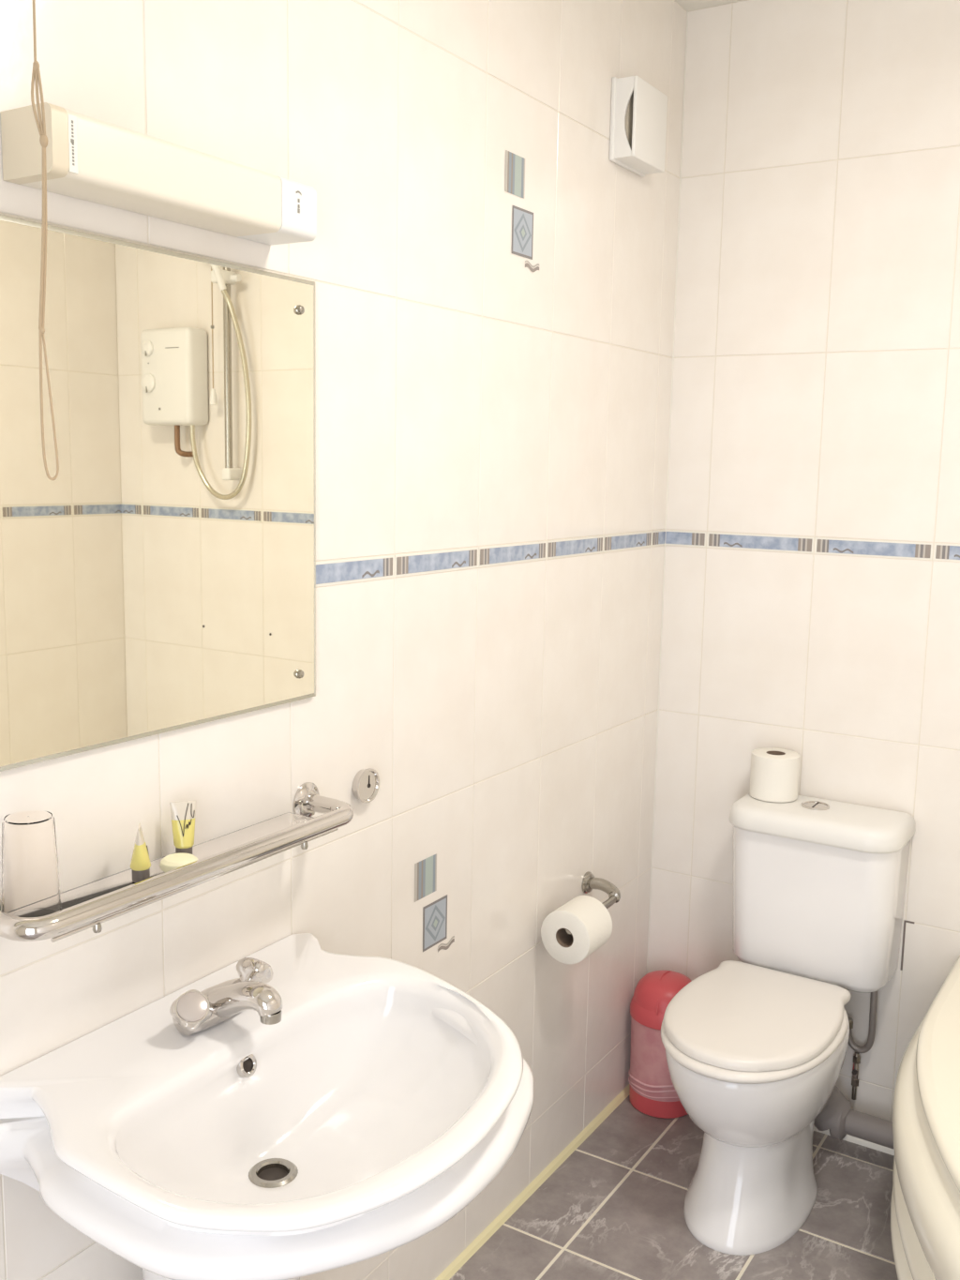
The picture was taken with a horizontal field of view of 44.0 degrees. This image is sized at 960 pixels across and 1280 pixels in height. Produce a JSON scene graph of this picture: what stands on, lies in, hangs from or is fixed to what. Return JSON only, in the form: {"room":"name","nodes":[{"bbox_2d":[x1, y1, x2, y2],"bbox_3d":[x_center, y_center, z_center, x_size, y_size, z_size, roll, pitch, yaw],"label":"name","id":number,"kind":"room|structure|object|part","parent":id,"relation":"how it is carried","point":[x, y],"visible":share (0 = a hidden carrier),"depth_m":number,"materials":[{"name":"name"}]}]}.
{"room":"bathroom","nodes":[
{"label":"bathroom","id":0,"kind":"room"},
{"bbox_2d":[0,0,687,1279],"bbox_3d":[-0.490,-0.012,1.449,0.122,2.615,3.500,6,10,32],"label":"wall","id":1,"kind":"structure","parent":0,"point":[495,292],"depth_m":1.97,"materials":[{"name":"beige tile"}]},
{"bbox_2d":[0,214,316,771],"bbox_3d":[-0.446,-0.163,1.363,0.013,0.589,0.798,6,10,32],"label":"wall mirror","id":2,"kind":"object","parent":1,"relation":"attached to","point":[164,579],"visible":1,"depth_m":1.43,"materials":[{"name":"silver mirror"}]},
{"bbox_2d":[0,102,316,245],"bbox_3d":[-0.354,-0.533,1.385,0.079,0.068,0.412,6,10,32],"label":"light","id":3,"kind":"object","parent":1,"relation":"attached to","point":[88,158],"visible":0.99,"depth_m":1.32,"materials":[{"name":"beige plastic"}]},
{"bbox_2d":[70,120,74,165],"bbox_3d":[-0.417,-0.508,1.214,0.001,0.044,0.004,6,10,32],"label":"print","id":4,"kind":"object","parent":3,"relation":"attached to","point":[71,121],"depth_m":1.21,"materials":[{"name":"grey"}]},
{"bbox_2d":[237,175,316,245],"bbox_3d":[-0.262,-0.552,1.530,0.079,0.068,0.067,6,10,32],"label":"socket","id":5,"kind":"object","parent":3,"relation":"attached to","point":[294,203],"depth_m":1.51,"materials":[{"name":"white plastic"}]},
{"bbox_2d":[0,782,353,941],"bbox_3d":[-0.358,0.275,1.499,0.106,0.056,0.604,6,10,32],"label":"chrome rail","id":6,"kind":"object","parent":1,"relation":"attached to","point":[308,800],"visible":0.98,"depth_m":1.42,"materials":[{"name":"silver metal"}]},
{"bbox_2d":[50,812,337,942],"bbox_3d":[-0.369,0.292,1.498,0.089,0.022,0.498,6,10,32],"label":"glass shelf","id":7,"kind":"object","parent":1,"relation":"attached to","point":[76,896],"visible":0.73,"depth_m":1.49,"materials":[{"name":"white"}]},
{"bbox_2d":[1,810,61,917],"bbox_3d":[-0.492,0.249,1.298,0.062,0.116,0.062,6,10,32],"label":"tumbler","id":8,"kind":"object","parent":7,"relation":"on","point":[30,872],"visible":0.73,"depth_m":1.28,"materials":[{"name":"clear glass"}]},
{"bbox_2d":[130,822,150,882],"bbox_3d":[-0.409,0.256,1.428,0.025,0.068,0.025,6,10,32],"label":"tube","id":9,"kind":"object","parent":7,"relation":"on","point":[140,864],"visible":0.95,"depth_m":1.42,"materials":[{"name":"yellow plastic"}]},
{"bbox_2d":[159,852,197,872],"bbox_3d":[-0.373,0.277,1.471,0.048,0.016,0.048,6,10,32],"label":"soap bar","id":10,"kind":"object","parent":7,"relation":"on","point":[170,862],"visible":0.69,"depth_m":1.46,"materials":[{"name":"beige"}]},
{"bbox_2d":[169,800,195,854],"bbox_3d":[-0.377,0.241,1.511,0.025,0.074,0.026,6,10,32],"label":"tube","id":11,"kind":"object","parent":7,"relation":"on","point":[183,814],"visible":0.94,"depth_m":1.50,"materials":[{"name":"yellow plastic"}]},
{"bbox_3d":[-0.377,0.284,1.498,0.075,0.006,0.492,6,10,32],"label":"glass plate","id":12,"kind":"part","parent":7,"relation":"part of","materials":[{"name":"white"}]},
{"bbox_2d":[0,933,533,1279],"bbox_3d":[-0.210,0.898,1.460,0.513,0.822,0.598,6,10,32],"label":"basin","id":13,"kind":"object","parent":1,"relation":"attached to","point":[384,1097],"visible":0.97,"depth_m":1.39,"materials":[{"name":"white ceramic"}]},
{"bbox_2d":[169,957,283,1035],"bbox_3d":[-0.314,0.444,1.484,0.134,0.065,0.144,0,9,-8],"label":"mixer tap","id":14,"kind":"object","parent":13,"relation":"on","point":[194,1011],"visible":1,"depth_m":1.44,"materials":[{"name":"silver metal"}]},
{"bbox_3d":[-0.291,0.447,1.459,0.115,0.063,0.052,6,10,32],"label":"spout","id":15,"kind":"part","parent":14,"relation":"part of","materials":[{"name":"silver metal"}]},
{"bbox_2d":[248,1158,298,1188],"bbox_3d":[-0.249,0.656,1.432,0.059,0.034,0.059,6,10,32],"label":"outlet","id":16,"kind":"object","parent":13,"relation":"attached to","point":[263,1172],"depth_m":1.43,"materials":[{"name":"grey metal"}]},
{"bbox_2d":[352,768,379,802],"bbox_3d":[-0.180,0.228,1.866,0.016,0.055,0.055,6,10,32],"label":"disc","id":17,"kind":"object","parent":1,"relation":"attached to","point":[366,783],"visible":1,"depth_m":1.86,"materials":[{"name":"silver metal"}]},
{"bbox_2d":[435,1084,629,1279],"bbox_3d":[-0.460,1.280,1.606,0.013,0.013,3.300,6,10,32],"label":"baseboard","id":18,"kind":"structure","parent":1,"relation":"attached to","point":[505,1214],"depth_m":2.49,"materials":[{"name":"beige wood"}]},
{"bbox_2d":[565,871,620,933],"bbox_3d":[0.217,0.549,2.498,0.089,0.049,0.254,6,10,32],"label":"toilet roll holder","id":19,"kind":"object","parent":1,"relation":"attached to","point":[590,882],"visible":0.75,"depth_m":2.58,"materials":[{"name":"silver metal"}]},
{"bbox_2d":[541,895,612,963],"bbox_3d":[0.197,0.587,2.409,0.110,0.110,0.105,6,10,32],"label":"toilet roll","id":20,"kind":"object","parent":19,"relation":"on","point":[589,922],"visible":0.99,"depth_m":2.38,"materials":[{"name":"white paper"}]},
{"bbox_3d":[0.240,0.533,2.604,0.013,0.048,0.048,6,10,32],"label":"wall plate","id":21,"kind":"part","parent":19,"relation":"part of","materials":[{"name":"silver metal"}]},
{"bbox_2d":[609,75,667,176],"bbox_3d":[0.324,-1.044,2.416,0.055,0.158,0.158,6,10,32],"label":"air vent","id":22,"kind":"object","parent":1,"relation":"in","point":[639,110],"visible":1,"depth_m":2.37,"materials":[{"name":"white plastic"}]},
{"bbox_3d":[0.305,-1.046,2.428,0.010,0.158,0.158,6,10,32],"label":"plate","id":23,"kind":"part","parent":22,"relation":"part of","materials":[{"name":"white plastic"}]},
{"bbox_2d":[449,1095,898,1279],"bbox_3d":[0.329,1.424,1.127,2.076,0.100,3.500,6,10,32],"label":"floor","id":24,"kind":"structure","parent":0,"point":[613,1209],"depth_m":2.41,"materials":[{"name":"grey tile"}]},
{"bbox_2d":[628,970,692,1118],"bbox_3d":[0.443,0.955,2.844,0.171,0.326,0.171,6,10,32],"label":"pedal bin","id":25,"kind":"object","parent":24,"relation":"on","point":[652,1091],"visible":0.69,"depth_m":2.79,"materials":[{"name":"red plastic"}]},
{"bbox_3d":[0.445,0.829,2.825,0.157,0.064,0.157,6,10,32],"label":"swing lid","id":26,"kind":"part","parent":25,"relation":"part of","materials":[{"name":"red plastic"}]},
{"bbox_2d":[661,793,916,1255],"bbox_3d":[0.605,0.779,2.448,0.382,0.796,0.633,6,10,32],"label":"toilet","id":27,"kind":"object","parent":24,"relation":"on","point":[756,1046],"visible":0.99,"depth_m":2.43,"materials":[{"name":"white ceramic"}]},
{"bbox_3d":[0.546,0.775,2.388,0.343,0.019,0.472,6,10,32],"label":"seat","id":28,"kind":"part","parent":27,"relation":"part of","materials":[{"name":"white plastic"}]},
{"bbox_3d":[0.548,0.754,2.387,0.326,0.022,0.447,6,10,32],"label":"lid","id":29,"kind":"part","parent":27,"relation":"part of","materials":[{"name":"white plastic"}]},
{"bbox_2d":[749,747,800,802],"bbox_3d":[0.658,0.301,2.651,0.105,0.100,0.105,6,10,32],"label":"toilet roll","id":30,"kind":"object","parent":27,"relation":"on","point":[775,772],"visible":1,"depth_m":2.61,"materials":[{"name":"white paper"}]},
{"bbox_3d":[0.733,0.390,2.574,0.370,0.050,0.195,6,10,32],"label":"cistern lid","id":31,"kind":"part","parent":27,"relation":"part of","materials":[{"name":"white ceramic"}]},
{"bbox_2d":[814,1085,893,1148],"bbox_3d":[0.825,1.038,2.593,0.320,0.162,0.152,6,10,32],"label":"pipe","id":32,"kind":"object","parent":27,"relation":"attached to","point":[837,1115],"visible":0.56,"depth_m":2.61,"materials":[{"name":"grey plastic"}]},
{"bbox_2d":[851,1051,860,1099],"bbox_3d":[0.843,0.980,2.668,0.018,0.112,0.023,6,10,32],"label":"valve","id":33,"kind":"object","parent":32,"relation":"attached to","point":[856,1061],"visible":1,"depth_m":2.66,"materials":[{"name":"grey metal"}]},
{"bbox_2d":[847,990,877,1053],"bbox_3d":[0.849,0.834,2.644,0.078,0.184,0.027,9,12,43],"label":"supply hose","id":34,"kind":"object","parent":27,"relation":"attached to","point":[867,1046],"visible":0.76,"depth_m":2.63,"materials":[{"name":"grey metal"}]},
{"bbox_2d":[890,955,959,1279],"bbox_3d":[1.162,1.039,1.766,1.180,0.505,1.231,6,10,32],"label":"bath","id":35,"kind":"object","parent":24,"relation":"on","point":[926,1201],"visible":1,"depth_m":1.93,"materials":[{"name":"beige plastic"}]},
{"bbox_2d":[674,0,744,11],"bbox_3d":[0.379,-1.162,0.742,2.076,0.100,3.500,6,10,32],"label":"ceiling","id":36,"kind":"structure","parent":0,"point":[687,5],"depth_m":2.58,"materials":[{"name":"white paint"}]},
{"bbox_2d":[30,0,59,480],"bbox_3d":[-0.340,-0.633,0.893,0.080,1.017,0.080,6,10,32],"label":"pull cord","id":37,"kind":"object","parent":36,"relation":"hanging from","point":[36,74],"visible":1,"depth_m":0.94,"materials":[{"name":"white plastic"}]},
{"bbox_2d":[647,0,959,1121],"bbox_3d":[1.262,-0.115,2.362,2.076,2.615,0.122,6,10,32],"label":"wall","id":38,"kind":"structure","parent":0,"point":[811,608],"depth_m":2.58,"materials":[{"name":"beige tile"}]},
{"bbox_2d":[647,11,688,973],"bbox_3d":[0.435,-0.147,2.809,0.002,2.515,0.002,6,10,32],"label":"trim","id":39,"kind":"structure","parent":38,"relation":"attached to","point":[687,11],"depth_m":2.77,"materials":[{"name":"white ceramic"}]},
{"bbox_2d":[813,1125,894,1155],"bbox_3d":[1.208,1.181,2.496,1.863,0.012,0.012,6,10,32],"label":"baseboard","id":40,"kind":"structure","parent":38,"relation":"attached to","point":[848,1137],"depth_m":2.70,"materials":[{"name":"white ceramic"}]},
{"bbox_2d":[900,919,914,970],"bbox_3d":[0.939,0.672,2.605,0.022,0.116,0.004,6,10,32],"label":"trim","id":41,"kind":"structure","parent":38,"relation":"attached to","point":[905,921],"depth_m":2.61,"materials":[{"name":"silver metal"}]}
]}

